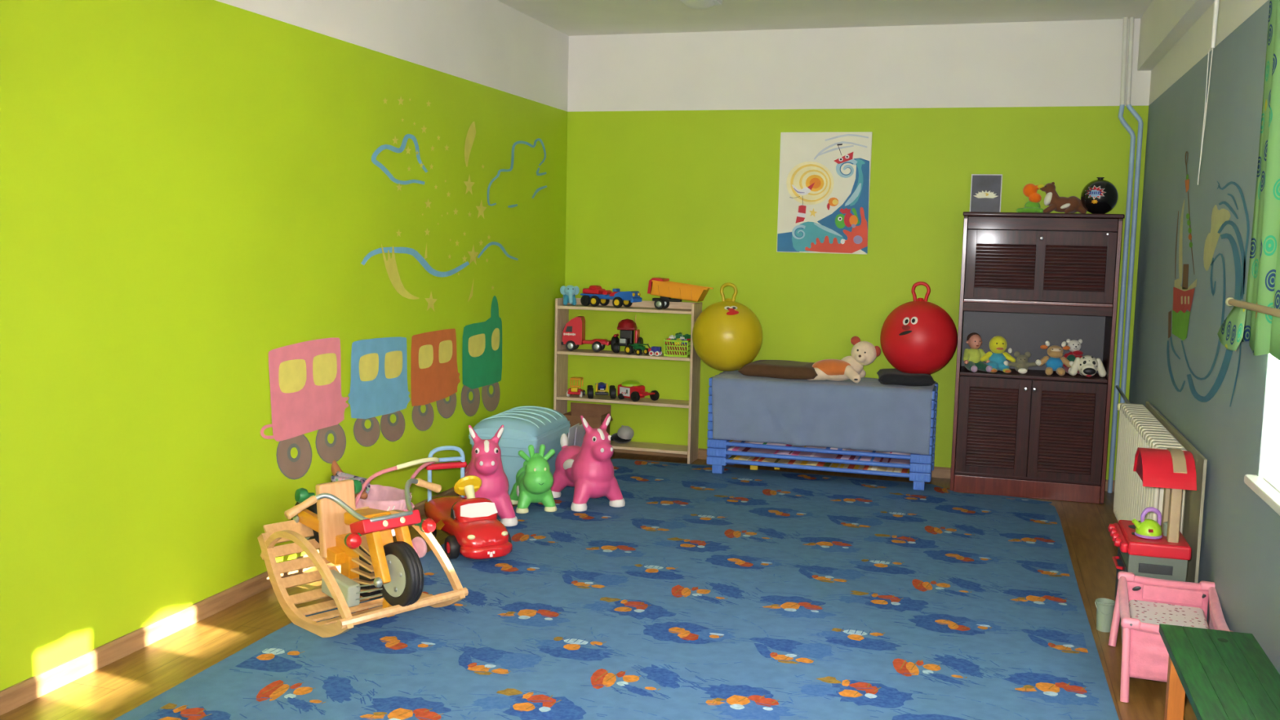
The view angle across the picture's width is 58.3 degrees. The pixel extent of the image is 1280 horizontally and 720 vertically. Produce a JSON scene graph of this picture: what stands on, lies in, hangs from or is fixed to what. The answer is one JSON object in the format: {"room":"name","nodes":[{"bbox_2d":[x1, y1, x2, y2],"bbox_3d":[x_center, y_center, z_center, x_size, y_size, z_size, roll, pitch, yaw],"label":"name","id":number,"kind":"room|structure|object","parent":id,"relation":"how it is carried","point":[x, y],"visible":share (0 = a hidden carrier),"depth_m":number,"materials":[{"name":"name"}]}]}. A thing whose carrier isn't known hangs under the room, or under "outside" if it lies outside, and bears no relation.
{"room":"kindergarten playroom","nodes":[
{"label":"kindergarten playroom","id":0,"kind":"room"},
{"bbox_2d":[0,0,568,690],"bbox_3d":[-1.938,-0.345,3.447,0.204,2.783,9.200,3,6,17],"label":"wall","id":1,"kind":"structure","parent":0,"point":[248,248],"depth_m":4.41,"materials":[{"name":"paint"}]},
{"bbox_2d":[0,487,458,715],"bbox_3d":[-1.867,1.011,3.561,0.016,0.067,9.200,3,6,17],"label":"baseboard","id":2,"kind":"structure","parent":1,"relation":"attached to","point":[12,697],"depth_m":3.94,"materials":[{"name":"brown wood"}]},
{"bbox_2d":[0,452,1197,719],"bbox_3d":[-0.059,1.193,3.026,4.400,0.100,9.600,3,6,17],"label":"floor","id":3,"kind":"structure","parent":0,"point":[115,689],"depth_m":4.07,"materials":[{"name":"laminate"}]},
{"bbox_2d":[468,405,570,494],"bbox_3d":[-0.681,0.518,6.563,0.404,0.460,0.614,3,6,15],"label":"storage chest","id":4,"kind":"object","parent":3,"relation":"on","point":[524,426],"visible":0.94,"depth_m":6.30,"materials":[{"name":"teal plastic"}]},
{"bbox_2d":[567,423,579,446],"bbox_3d":[-0.419,0.548,7.022,0.038,0.299,0.200,3,6,14],"label":"picture book","id":5,"kind":"object","parent":3,"relation":"on","point":[571,433],"visible":0.37,"depth_m":6.97,"materials":[{"name":"paper"}]},
{"bbox_2d":[573,424,585,446],"bbox_3d":[-0.379,0.545,7.065,0.038,0.299,0.200,3,6,14],"label":"picture book","id":6,"kind":"object","parent":3,"relation":"on","point":[580,430],"visible":0.25,"depth_m":7.03,"materials":[{"name":"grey paper"}]},
{"bbox_2d":[113,458,1119,719],"bbox_3d":[0.284,0.986,4.506,2.895,0.010,5.655,3,6,17],"label":"rug","id":7,"kind":"object","parent":3,"relation":"on","point":[735,593],"visible":0.9,"depth_m":4.36,"materials":[{"name":"blue carpet"}]},
{"bbox_2d":[257,478,468,637],"bbox_3d":[-1.088,0.719,4.394,0.807,0.512,0.678,7,8,43],"label":"motorbike","id":8,"kind":"object","parent":7,"relation":"on","point":[373,566],"visible":1,"depth_m":4.29,"materials":[{"name":"brown wood"}]},
{"bbox_2d":[294,488,315,502],"bbox_3d":[-1.293,0.521,4.429,0.060,0.059,0.071,7,8,43],"label":"lamp","id":9,"kind":"object","parent":8,"relation":"attached to","point":[301,495],"depth_m":4.40,"materials":[{"name":"green plastic"}]},
{"bbox_2d":[346,533,361,549],"bbox_3d":[-1.019,0.647,4.098,0.037,0.057,0.058,7,8,43],"label":"lamp","id":10,"kind":"object","parent":8,"relation":"on","point":[353,540],"depth_m":4.09,"materials":[{"name":"red plastic"}]},
{"bbox_2d":[353,480,362,493],"bbox_3d":[-1.151,0.508,4.579,0.060,0.059,0.071,7,8,43],"label":"lamp","id":11,"kind":"object","parent":8,"relation":"attached to","point":[357,486],"depth_m":4.57,"materials":[{"name":"green plastic"}]},
{"bbox_2d":[422,518,435,533],"bbox_3d":[-0.795,0.627,4.335,0.037,0.057,0.058,7,8,43],"label":"lamp","id":12,"kind":"object","parent":8,"relation":"attached to","point":[428,525],"depth_m":4.32,"materials":[{"name":"red plastic"}]},
{"bbox_2d":[355,457,439,557],"bbox_3d":[-1.140,0.642,5.046,0.557,0.498,0.323,6,8,37],"label":"stroller","id":13,"kind":"object","parent":7,"relation":"on","point":[385,498],"visible":0.27,"depth_m":4.98,"materials":[{"name":"fabric"}]},
{"bbox_2d":[330,460,369,498],"bbox_3d":[-1.269,0.578,5.056,0.318,0.244,0.154,4,7,25],"label":"doll","id":14,"kind":"object","parent":13,"relation":"in","point":[338,474],"visible":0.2,"depth_m":5.07},
{"bbox_2d":[355,484,414,536],"bbox_3d":[-1.185,0.672,5.083,0.427,0.176,0.309,3,6,17],"label":"basket","id":15,"kind":"object","parent":13,"relation":"on","point":[385,498],"depth_m":5.05,"materials":[{"name":"fabric"}]},
{"bbox_2d":[423,445,512,559],"bbox_3d":[-0.806,0.657,5.319,0.291,0.426,0.672,-2,7,-28],"label":"car","id":16,"kind":"object","parent":7,"relation":"on","point":[471,523],"visible":0.88,"depth_m":5.17,"materials":[{"name":"red plastic"}]},
{"bbox_2d":[458,424,517,526],"bbox_3d":[-0.796,0.560,5.882,0.319,0.500,0.536,0,6,-10],"label":"horse","id":17,"kind":"object","parent":7,"relation":"on","point":[486,463],"visible":0.8,"depth_m":5.70},
{"bbox_2d":[509,444,556,513],"bbox_3d":[-0.566,0.614,6.094,0.222,0.358,0.352,-1,6,-19],"label":"deer","id":18,"kind":"object","parent":7,"relation":"on","point":[534,482],"visible":1,"depth_m":6.00},
{"bbox_2d":[551,413,625,511],"bbox_3d":[-0.306,0.528,6.280,0.319,0.500,0.536,-2,7,-30],"label":"horse","id":19,"kind":"object","parent":7,"relation":"on","point":[588,468],"visible":0.99,"depth_m":6.11},
{"bbox_2d":[750,465,757,470],"bbox_3d":[0.724,0.669,7.291,0.050,0.052,0.045,2,6,5],"label":"block","id":20,"kind":"object","parent":7,"relation":"on","point":[752,467],"visible":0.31,"depth_m":7.27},
{"bbox_2d":[553,297,702,463],"bbox_3d":[-0.088,0.125,7.624,0.950,1.044,0.220,3,6,17],"label":"shelf","id":21,"kind":"object","parent":3,"relation":"on","point":[560,397],"depth_m":7.57,"materials":[{"name":"brown wood"}]},
{"bbox_2d":[560,284,579,305],"bbox_3d":[-0.477,-0.435,7.678,0.124,0.135,0.154,4,7,23],"label":"elephant","id":22,"kind":"object","parent":21,"relation":"on","point":[569,292],"visible":1,"depth_m":7.64},
{"bbox_2d":[566,377,585,397],"bbox_3d":[-0.429,0.181,7.705,0.106,0.124,0.125,2,6,10],"label":"toy jeep","id":23,"kind":"object","parent":21,"relation":"on","point":[575,389],"visible":1,"depth_m":7.67,"materials":[{"name":"plastic"}]},
{"bbox_2d":[560,315,611,351],"bbox_3d":[-0.357,-0.176,7.681,0.324,0.230,0.129,2,6,10],"label":"lorry","id":24,"kind":"object","parent":21,"relation":"on","point":[574,331],"visible":1,"depth_m":7.64,"materials":[{"name":"plastic"}]},
{"bbox_2d":[563,402,613,436],"bbox_3d":[-0.356,0.426,7.733,0.310,0.240,0.198,3,6,17],"label":"cardboard box","id":25,"kind":"object","parent":21,"relation":"on","point":[594,415],"visible":0.44,"depth_m":7.79,"materials":[{"name":"brown cardboard"}]},
{"bbox_2d":[586,382,616,399],"bbox_3d":[-0.257,0.200,7.673,0.190,0.101,0.194,1,6,-4],"label":"toy buggy","id":26,"kind":"object","parent":21,"relation":"on","point":[601,386],"visible":1,"depth_m":7.59,"materials":[{"name":"plastic"}]},
{"bbox_2d":[580,284,641,307],"bbox_3d":[-0.194,-0.421,7.605,0.415,0.137,0.154,5,7,30],"label":"toy truck","id":27,"kind":"object","parent":21,"relation":"on","point":[594,295],"visible":1,"depth_m":7.59,"materials":[{"name":"plastic"}]},
{"bbox_2d":[610,317,643,353],"bbox_3d":[-0.093,-0.175,7.630,0.206,0.250,0.190,3,6,13],"label":"tractor","id":28,"kind":"object","parent":21,"relation":"on","point":[627,327],"visible":0.79,"depth_m":7.61,"materials":[{"name":"plastic"}]},
{"bbox_2d":[619,338,625,343],"bbox_3d":[-0.114,-0.126,7.544,0.040,0.030,0.004,3,6,13],"label":"grille","id":29,"kind":"object","parent":28,"relation":"attached to","point":[621,340],"depth_m":7.54,"materials":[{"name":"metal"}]},
{"bbox_2d":[624,342,648,355],"bbox_3d":[-0.015,-0.078,7.520,0.136,0.084,0.119,7,8,42],"label":"tractor","id":30,"kind":"object","parent":21,"relation":"on","point":[637,348],"visible":1,"depth_m":7.50,"materials":[{"name":"plastic"}]},
{"bbox_2d":[617,380,659,401],"bbox_3d":[-0.019,0.201,7.589,0.256,0.127,0.168,7,8,41],"label":"car","id":31,"kind":"object","parent":21,"relation":"on","point":[633,389],"visible":1,"depth_m":7.56,"materials":[{"name":"plastic"}]},
{"bbox_2d":[647,343,662,355],"bbox_3d":[0.091,-0.068,7.482,0.095,0.078,0.067,3,6,17],"label":"cart","id":32,"kind":"object","parent":21,"relation":"on","point":[654,350],"visible":1,"depth_m":7.46,"materials":[{"name":"plastic"}]},
{"bbox_2d":[663,337,690,357],"bbox_3d":[0.248,-0.081,7.495,0.165,0.108,0.130,3,6,15],"label":"basket","id":33,"kind":"object","parent":21,"relation":"on","point":[688,342],"visible":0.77,"depth_m":7.44,"materials":[{"name":"green plastic"}]},
{"bbox_2d":[666,342,686,355],"bbox_3d":[0.248,-0.074,7.496,0.130,0.078,0.100,3,6,17],"label":"heap","id":34,"kind":"object","parent":33,"relation":"in","point":[668,343],"visible":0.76,"depth_m":7.45,"materials":[{"name":"plastic"}]},
{"bbox_2d":[668,334,675,338],"bbox_3d":[0.215,-0.143,7.512,0.049,0.041,0.040,3,6,19],"label":"brick","id":35,"kind":"object","parent":34,"relation":"on","point":[671,336],"visible":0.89,"depth_m":7.50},
{"bbox_2d":[675,332,682,338],"bbox_3d":[0.255,-0.161,7.501,0.048,0.041,0.041,2,6,4],"label":"brick","id":36,"kind":"object","parent":34,"relation":"on","point":[680,334],"visible":1,"depth_m":7.49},
{"bbox_2d":[647,277,713,309],"bbox_3d":[0.261,-0.428,7.460,0.408,0.203,0.136,4,6,20],"label":"dump truck","id":37,"kind":"object","parent":21,"relation":"on","point":[662,287],"visible":1,"depth_m":7.43,"materials":[{"name":"plastic"}]},
{"bbox_2d":[706,446,934,490],"bbox_3d":[1.125,0.670,7.155,1.356,0.116,0.449,3,6,17],"label":"cot","id":38,"kind":"object","parent":3,"relation":"on","point":[718,463],"visible":0.68,"depth_m":6.99,"materials":[{"name":"blue plastic"}]},
{"bbox_2d":[728,454,910,473],"bbox_3d":[1.125,0.635,7.152,1.107,0.038,0.384,3,6,17],"label":"bedding","id":39,"kind":"object","parent":38,"relation":"on","point":[738,459],"depth_m":7.01,"materials":[{"name":"blue fabric"}]},
{"bbox_2d":[706,440,934,473],"bbox_3d":[1.127,0.584,7.146,1.356,0.052,0.449,3,6,17],"label":"cot","id":40,"kind":"object","parent":38,"relation":"on","point":[735,451],"visible":0.58,"depth_m":6.99,"materials":[{"name":"blue plastic"}]},
{"bbox_2d":[727,446,910,464],"bbox_3d":[1.127,0.581,7.146,1.105,0.038,0.384,3,6,17],"label":"bedding","id":41,"kind":"object","parent":40,"relation":"on","point":[738,450],"depth_m":7.01,"materials":[{"name":"blue fabric"}]},
{"bbox_2d":[706,438,935,463],"bbox_3d":[1.128,0.530,7.141,1.356,0.052,0.449,3,6,17],"label":"cot","id":42,"kind":"object","parent":40,"relation":"on","point":[717,443],"visible":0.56,"depth_m":6.95,"materials":[{"name":"blue plastic"}]},
{"bbox_2d":[728,440,911,455],"bbox_3d":[1.127,0.526,7.140,1.106,0.038,0.384,3,6,17],"label":"bedding","id":43,"kind":"object","parent":42,"relation":"on","point":[732,442],"depth_m":6.96,"materials":[{"name":"fabric"}]},
{"bbox_2d":[706,430,935,454],"bbox_3d":[1.129,0.476,7.135,1.356,0.052,0.449,3,6,17],"label":"cot","id":44,"kind":"object","parent":42,"relation":"on","point":[709,435],"visible":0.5,"depth_m":7.08,"materials":[{"name":"blue plastic"}]},
{"bbox_2d":[707,421,936,445],"bbox_3d":[1.130,0.422,7.129,1.356,0.052,0.449,3,6,17],"label":"cot","id":45,"kind":"object","parent":44,"relation":"on","point":[709,423],"visible":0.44,"depth_m":7.10,"materials":[{"name":"blue plastic"}]},
{"bbox_2d":[707,412,936,436],"bbox_3d":[1.132,0.368,7.123,1.356,0.052,0.449,3,6,17],"label":"cot","id":46,"kind":"object","parent":45,"relation":"on","point":[710,414],"visible":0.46,"depth_m":7.07,"materials":[{"name":"blue plastic"}]},
{"bbox_2d":[707,404,937,427],"bbox_3d":[1.133,0.313,7.117,1.356,0.052,0.449,3,6,17],"label":"cot","id":47,"kind":"object","parent":46,"relation":"on","point":[709,408],"visible":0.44,"depth_m":7.06,"materials":[{"name":"blue plastic"}]},
{"bbox_2d":[708,395,937,417],"bbox_3d":[1.134,0.259,7.112,1.356,0.052,0.449,3,6,17],"label":"cot","id":48,"kind":"object","parent":47,"relation":"on","point":[709,396],"visible":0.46,"depth_m":7.05,"materials":[{"name":"blue plastic"}]},
{"bbox_2d":[708,386,937,408],"bbox_3d":[1.135,0.205,7.106,1.356,0.052,0.449,3,6,17],"label":"cot","id":49,"kind":"object","parent":48,"relation":"on","point":[710,387],"visible":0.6,"depth_m":7.04,"materials":[{"name":"blue plastic"}]},
{"bbox_2d":[708,371,937,399],"bbox_3d":[1.137,0.151,7.100,1.356,0.052,0.449,3,6,17],"label":"cot","id":50,"kind":"object","parent":49,"relation":"on","point":[935,388],"visible":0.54,"depth_m":7.04,"materials":[{"name":"blue plastic"}]},
{"bbox_2d":[711,370,936,454],"bbox_3d":[1.124,0.310,7.074,1.322,0.379,0.497,3,6,17],"label":"blanket","id":51,"kind":"object","parent":50,"relation":"on","point":[868,414],"visible":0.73,"depth_m":6.86,"materials":[{"name":"blue fabric"}]},
{"bbox_2d":[692,282,762,371],"bbox_3d":[0.552,-0.208,7.234,0.444,0.559,0.444,3,6,17],"label":"ball","id":52,"kind":"object","parent":51,"relation":"on","point":[727,335],"visible":0.97,"depth_m":7.08,"materials":[{"name":"yellow plastic"}]},
{"bbox_2d":[737,360,817,379],"bbox_3d":[0.901,0.058,7.152,0.490,0.086,0.420,3,6,20],"label":"cushion","id":53,"kind":"object","parent":51,"relation":"on","point":[780,369],"visible":0.91,"depth_m":7.00,"materials":[{"name":"brown fabric"}]},
{"bbox_2d":[808,336,880,382],"bbox_3d":[1.234,-0.008,6.963,0.440,0.277,0.269,3,6,17],"label":"teddy bear","id":54,"kind":"object","parent":51,"relation":"on","point":[863,353],"visible":0.95,"depth_m":6.91},
{"bbox_2d":[876,368,935,386],"bbox_3d":[1.603,0.103,6.937,0.330,0.074,0.400,2,6,10],"label":"cushion","id":55,"kind":"object","parent":51,"relation":"on","point":[892,375],"visible":0.84,"depth_m":6.77,"materials":[{"name":"black fabric"}]},
{"bbox_2d":[880,281,957,374],"bbox_3d":[1.676,-0.188,6.893,0.452,0.567,0.452,3,6,17],"label":"ball","id":56,"kind":"object","parent":55,"relation":"on","point":[918,336],"visible":0.91,"depth_m":6.74,"materials":[{"name":"red plastic"}]},
{"bbox_2d":[949,211,1124,504],"bbox_3d":[2.314,-0.032,6.763,0.865,1.648,0.411,3,6,17],"label":"tall cabinet","id":57,"kind":"object","parent":3,"relation":"on","point":[1028,280],"visible":1,"depth_m":6.61,"materials":[{"name":"brown wood"}]},
{"bbox_2d":[962,332,992,372],"bbox_3d":[1.992,-0.045,6.775,0.162,0.224,0.199,1,6,-7],"label":"baby doll","id":58,"kind":"object","parent":57,"relation":"on","point":[971,357],"visible":1,"depth_m":6.79,"materials":[{"name":"fabric"}]},
{"bbox_2d":[969,173,1002,212],"bbox_3d":[2.074,-0.996,6.878,0.178,0.233,0.026,3,6,17],"label":"picture","id":59,"kind":"object","parent":57,"relation":"on","point":[985,188],"visible":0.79,"depth_m":6.88,"materials":[{"name":"paper"}]},
{"bbox_2d":[980,335,1015,373],"bbox_3d":[2.113,-0.035,6.757,0.206,0.211,0.169,2,6,4],"label":"duck","id":60,"kind":"object","parent":57,"relation":"on","point":[997,344],"visible":0.95,"depth_m":6.75},
{"bbox_2d":[1003,351,1040,373],"bbox_3d":[2.241,0.015,6.720,0.138,0.126,0.176,-4,8,-41],"label":"mouse","id":61,"kind":"object","parent":57,"relation":"on","point":[1021,365],"visible":1,"depth_m":6.72,"materials":[{"name":"grey fabric"}]},
{"bbox_2d":[1016,183,1044,213],"bbox_3d":[2.283,-0.944,6.706,0.153,0.174,0.096,3,6,17],"label":"flower","id":62,"kind":"object","parent":57,"relation":"on","point":[1033,206],"visible":0.95,"depth_m":6.69,"materials":[{"name":"orange plastic"}]},
{"bbox_2d":[1035,340,1073,375],"bbox_3d":[2.417,-0.011,6.680,0.214,0.195,0.127,3,6,13],"label":"cow","id":63,"kind":"object","parent":57,"relation":"on","point":[1055,362],"visible":1,"depth_m":6.67},
{"bbox_2d":[1040,182,1087,213],"bbox_3d":[2.454,-0.938,6.646,0.265,0.183,0.120,4,7,22],"label":"plush otter","id":64,"kind":"object","parent":57,"relation":"on","point":[1073,204],"visible":1,"depth_m":6.63,"materials":[{"name":"brown fabric"}]},
{"bbox_2d":[1062,338,1083,375],"bbox_3d":[2.555,-0.019,6.725,0.148,0.204,0.162,2,6,4],"label":"plush bear","id":65,"kind":"object","parent":57,"relation":"on","point":[1075,345],"visible":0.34,"depth_m":6.73},
{"bbox_2d":[1069,355,1106,377],"bbox_3d":[2.578,0.035,6.598,0.138,0.121,0.171,-4,8,-41],"label":"plush dog","id":66,"kind":"object","parent":57,"relation":"on","point":[1087,366],"visible":1,"depth_m":6.58},
{"bbox_2d":[1080,177,1118,213],"bbox_3d":[2.636,-0.942,6.584,0.200,0.212,0.202,3,6,17],"label":"ball","id":67,"kind":"object","parent":57,"relation":"on","point":[1100,196],"visible":0.91,"depth_m":6.52,"materials":[{"name":"black rubber"}]},
{"bbox_2d":[1094,598,1115,632],"bbox_3d":[1.782,0.979,4.400,0.077,0.115,0.075,3,6,17],"label":"bucket","id":68,"kind":"object","parent":3,"relation":"on","point":[1104,606],"visible":0.86,"depth_m":4.38,"materials":[{"name":"plastic"}]},
{"bbox_2d":[1108,447,1196,626],"bbox_3d":[1.943,0.686,4.397,0.258,0.707,0.370,3,6,17],"label":"toy kitchen","id":69,"kind":"object","parent":3,"relation":"on","point":[1173,470],"visible":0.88,"depth_m":4.24,"materials":[{"name":"plastic"}]},
{"bbox_2d":[1112,549,1126,599],"bbox_3d":[1.847,0.863,4.444,0.031,0.200,0.260,3,6,17],"label":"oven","id":70,"kind":"object","parent":69,"relation":"in","point":[1121,564],"depth_m":4.46,"materials":[{"name":"plastic"}]},
{"bbox_2d":[1128,524,1135,528],"bbox_3d":[1.934,0.650,4.459,0.068,0.004,0.068,3,6,17],"label":"cooktop","id":71,"kind":"object","parent":69,"relation":"in","point":[1130,526],"depth_m":4.45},
{"bbox_2d":[1132,506,1162,538],"bbox_3d":[1.915,0.607,4.313,0.098,0.111,0.098,7,9,44],"label":"kettle","id":72,"kind":"object","parent":69,"relation":"on","point":[1145,528],"visible":1,"depth_m":4.29,"materials":[{"name":"green plastic"}]},
{"bbox_2d":[1113,520,1191,559],"bbox_3d":[1.952,0.685,4.394,0.238,0.052,0.370,3,6,17],"label":"countertop","id":73,"kind":"structure","parent":69,"relation":"on","point":[1131,544],"depth_m":4.24,"materials":[{"name":"red plastic"}]},
{"bbox_2d":[1133,447,1196,490],"bbox_3d":[1.977,0.399,4.323,0.180,0.110,0.305,3,6,17],"label":"hood","id":74,"kind":"object","parent":69,"relation":"attached to","point":[1175,469],"depth_m":4.23,"materials":[{"name":"red plastic"}]},
{"bbox_2d":[1162,521,1167,536],"bbox_3d":[2.004,0.640,4.342,0.048,0.050,0.048,3,6,17],"label":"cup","id":75,"kind":"object","parent":69,"relation":"on","point":[1165,523],"depth_m":4.34,"materials":[{"name":"plastic"}]},
{"bbox_2d":[1107,571,1233,702],"bbox_3d":[1.817,0.956,3.936,0.370,0.270,0.644,4,7,21],"label":"cot","id":76,"kind":"object","parent":3,"relation":"on","point":[1142,603],"visible":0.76,"depth_m":4.03,"materials":[{"name":"pink painted wood"},{"name":"patterned cloth"}]},
{"bbox_2d":[1159,623,1279,719],"bbox_3d":[1.527,1.010,2.954,0.250,0.350,0.940,3,6,17],"label":"table","id":77,"kind":"object","parent":3,"relation":"on","point":[1223,675],"visible":1,"depth_m":3.06,"materials":[{"name":"green wood"}]},
{"bbox_2d":[497,0,1152,35],"bbox_3d":[0.006,-1.673,2.720,4.400,0.100,9.600,3,6,17],"label":"ceiling","id":78,"kind":"structure","parent":0,"point":[569,17],"depth_m":6.69,"materials":[{"name":"white paint"}]},
{"bbox_2d":[680,0,722,8],"bbox_3d":[0.181,-1.912,5.804,0.200,0.070,1.240,3,6,17],"label":"ceiling light","id":79,"kind":"object","parent":78,"relation":"attached to","point":[694,4],"visible":1,"depth_m":6.21,"materials":[{"name":"white glass"}]},
{"bbox_2d":[564,18,1151,479],"bbox_3d":[1.245,-0.693,7.377,4.000,2.783,0.200,3,6,17],"label":"wall","id":80,"kind":"structure","parent":0,"point":[673,139],"depth_m":7.29,"materials":[{"name":"green paint"}]},
{"bbox_2d":[776,132,872,254],"bbox_3d":[1.162,-1.055,7.248,0.576,0.757,0.023,3,6,17],"label":"canvas painting","id":81,"kind":"object","parent":80,"relation":"attached to","point":[824,177],"visible":1,"depth_m":7.24},
{"bbox_2d":[613,448,1115,491],"bbox_3d":[1.183,0.667,7.418,3.568,0.067,0.016,3,6,17],"label":"baseboard","id":82,"kind":"structure","parent":80,"relation":"attached to","point":[938,472],"depth_m":7.64,"materials":[{"name":"brown wood"}]},
{"bbox_2d":[1107,17,1135,493],"bbox_3d":[2.811,-0.590,6.751,0.112,2.782,0.027,3,6,17],"label":"pipe","id":83,"kind":"object","parent":80,"relation":"attached to","point":[1125,30],"visible":1,"depth_m":6.72,"materials":[{"name":"metal"}]},
{"bbox_2d":[1114,17,1143,486],"bbox_3d":[2.844,-0.588,6.741,0.116,2.782,0.027,3,6,17],"label":"pipe","id":84,"kind":"object","parent":80,"relation":"attached to","point":[1131,36],"visible":0.79,"depth_m":6.69,"materials":[{"name":"metal"}]},
{"bbox_2d":[1128,0,1279,674],"bbox_3d":[1.770,-0.142,2.334,0.364,2.783,9.200,3,6,17],"label":"wall","id":85,"kind":"structure","parent":0,"point":[1194,247],"depth_m":4.42,"materials":[{"name":"paint"}]},
{"bbox_2d":[1113,385,1186,533],"bbox_3d":[2.459,0.527,5.706,0.144,0.577,2.403,3,6,17],"label":"radiator","id":86,"kind":"object","parent":85,"relation":"attached to","point":[1138,427],"visible":0.56,"depth_m":5.28,"materials":[{"name":"metal"}]},
{"bbox_2d":[1137,0,1213,71],"bbox_3d":[1.592,-1.389,2.264,0.075,0.297,9.200,3,6,17],"label":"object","id":87,"kind":"structure","parent":85,"relation":"attached to","point":[1163,23],"depth_m":5.76,"materials":[{"name":"white paint"}]},
{"bbox_2d":[1145,401,1207,582],"bbox_3d":[2.377,0.586,5.173,0.012,0.585,1.700,3,6,17],"label":"board","id":88,"kind":"object","parent":85,"relation":"attached to","point":[1194,500],"visible":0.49,"depth_m":4.47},
{"bbox_2d":[1197,0,1219,185],"bbox_3d":[2.114,-1.048,4.267,0.018,0.782,0.130,3,6,17],"label":"pull cord","id":89,"kind":"object","parent":85,"relation":"hanging from","point":[1215,11],"visible":1,"depth_m":4.22,"materials":[{"name":"white plastic"}]},
{"bbox_2d":[1217,0,1279,359],"bbox_3d":[1.789,-0.606,3.070,0.055,1.280,1.730,3,6,16],"label":"curtain","id":90,"kind":"object","parent":85,"relation":"hanging from","point":[1262,331],"visible":0.91,"depth_m":3.46,"materials":[{"name":"fabric"}]},
{"bbox_2d":[1225,297,1279,317],"bbox_3d":[1.761,-0.118,3.070,0.079,0.030,1.590,3,6,17],"label":"curtain rod","id":91,"kind":"object","parent":85,"relation":"attached to","point":[1229,301],"visible":0.93,"depth_m":3.44,"materials":[{"name":"beige wood"}]},
{"bbox_2d":[1244,474,1279,515],"bbox_3d":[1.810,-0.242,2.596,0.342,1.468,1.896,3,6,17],"label":"windowsill","id":92,"kind":"structure","parent":85,"relation":"in","point":[1268,489],"depth_m":3.43,"materials":[{"name":"white"}]},
{"label":"brick","id":93,"kind":"object","parent":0,"visible":0},
{"bbox_2d":[682,333,690,338],"bbox_3d":[0.306,-0.153,7.471,0.039,0.037,0.047,-3,7,-33],"label":"brick","id":94,"kind":"object","parent":93,"relation":"on","point":[686,335],"visible":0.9,"depth_m":7.45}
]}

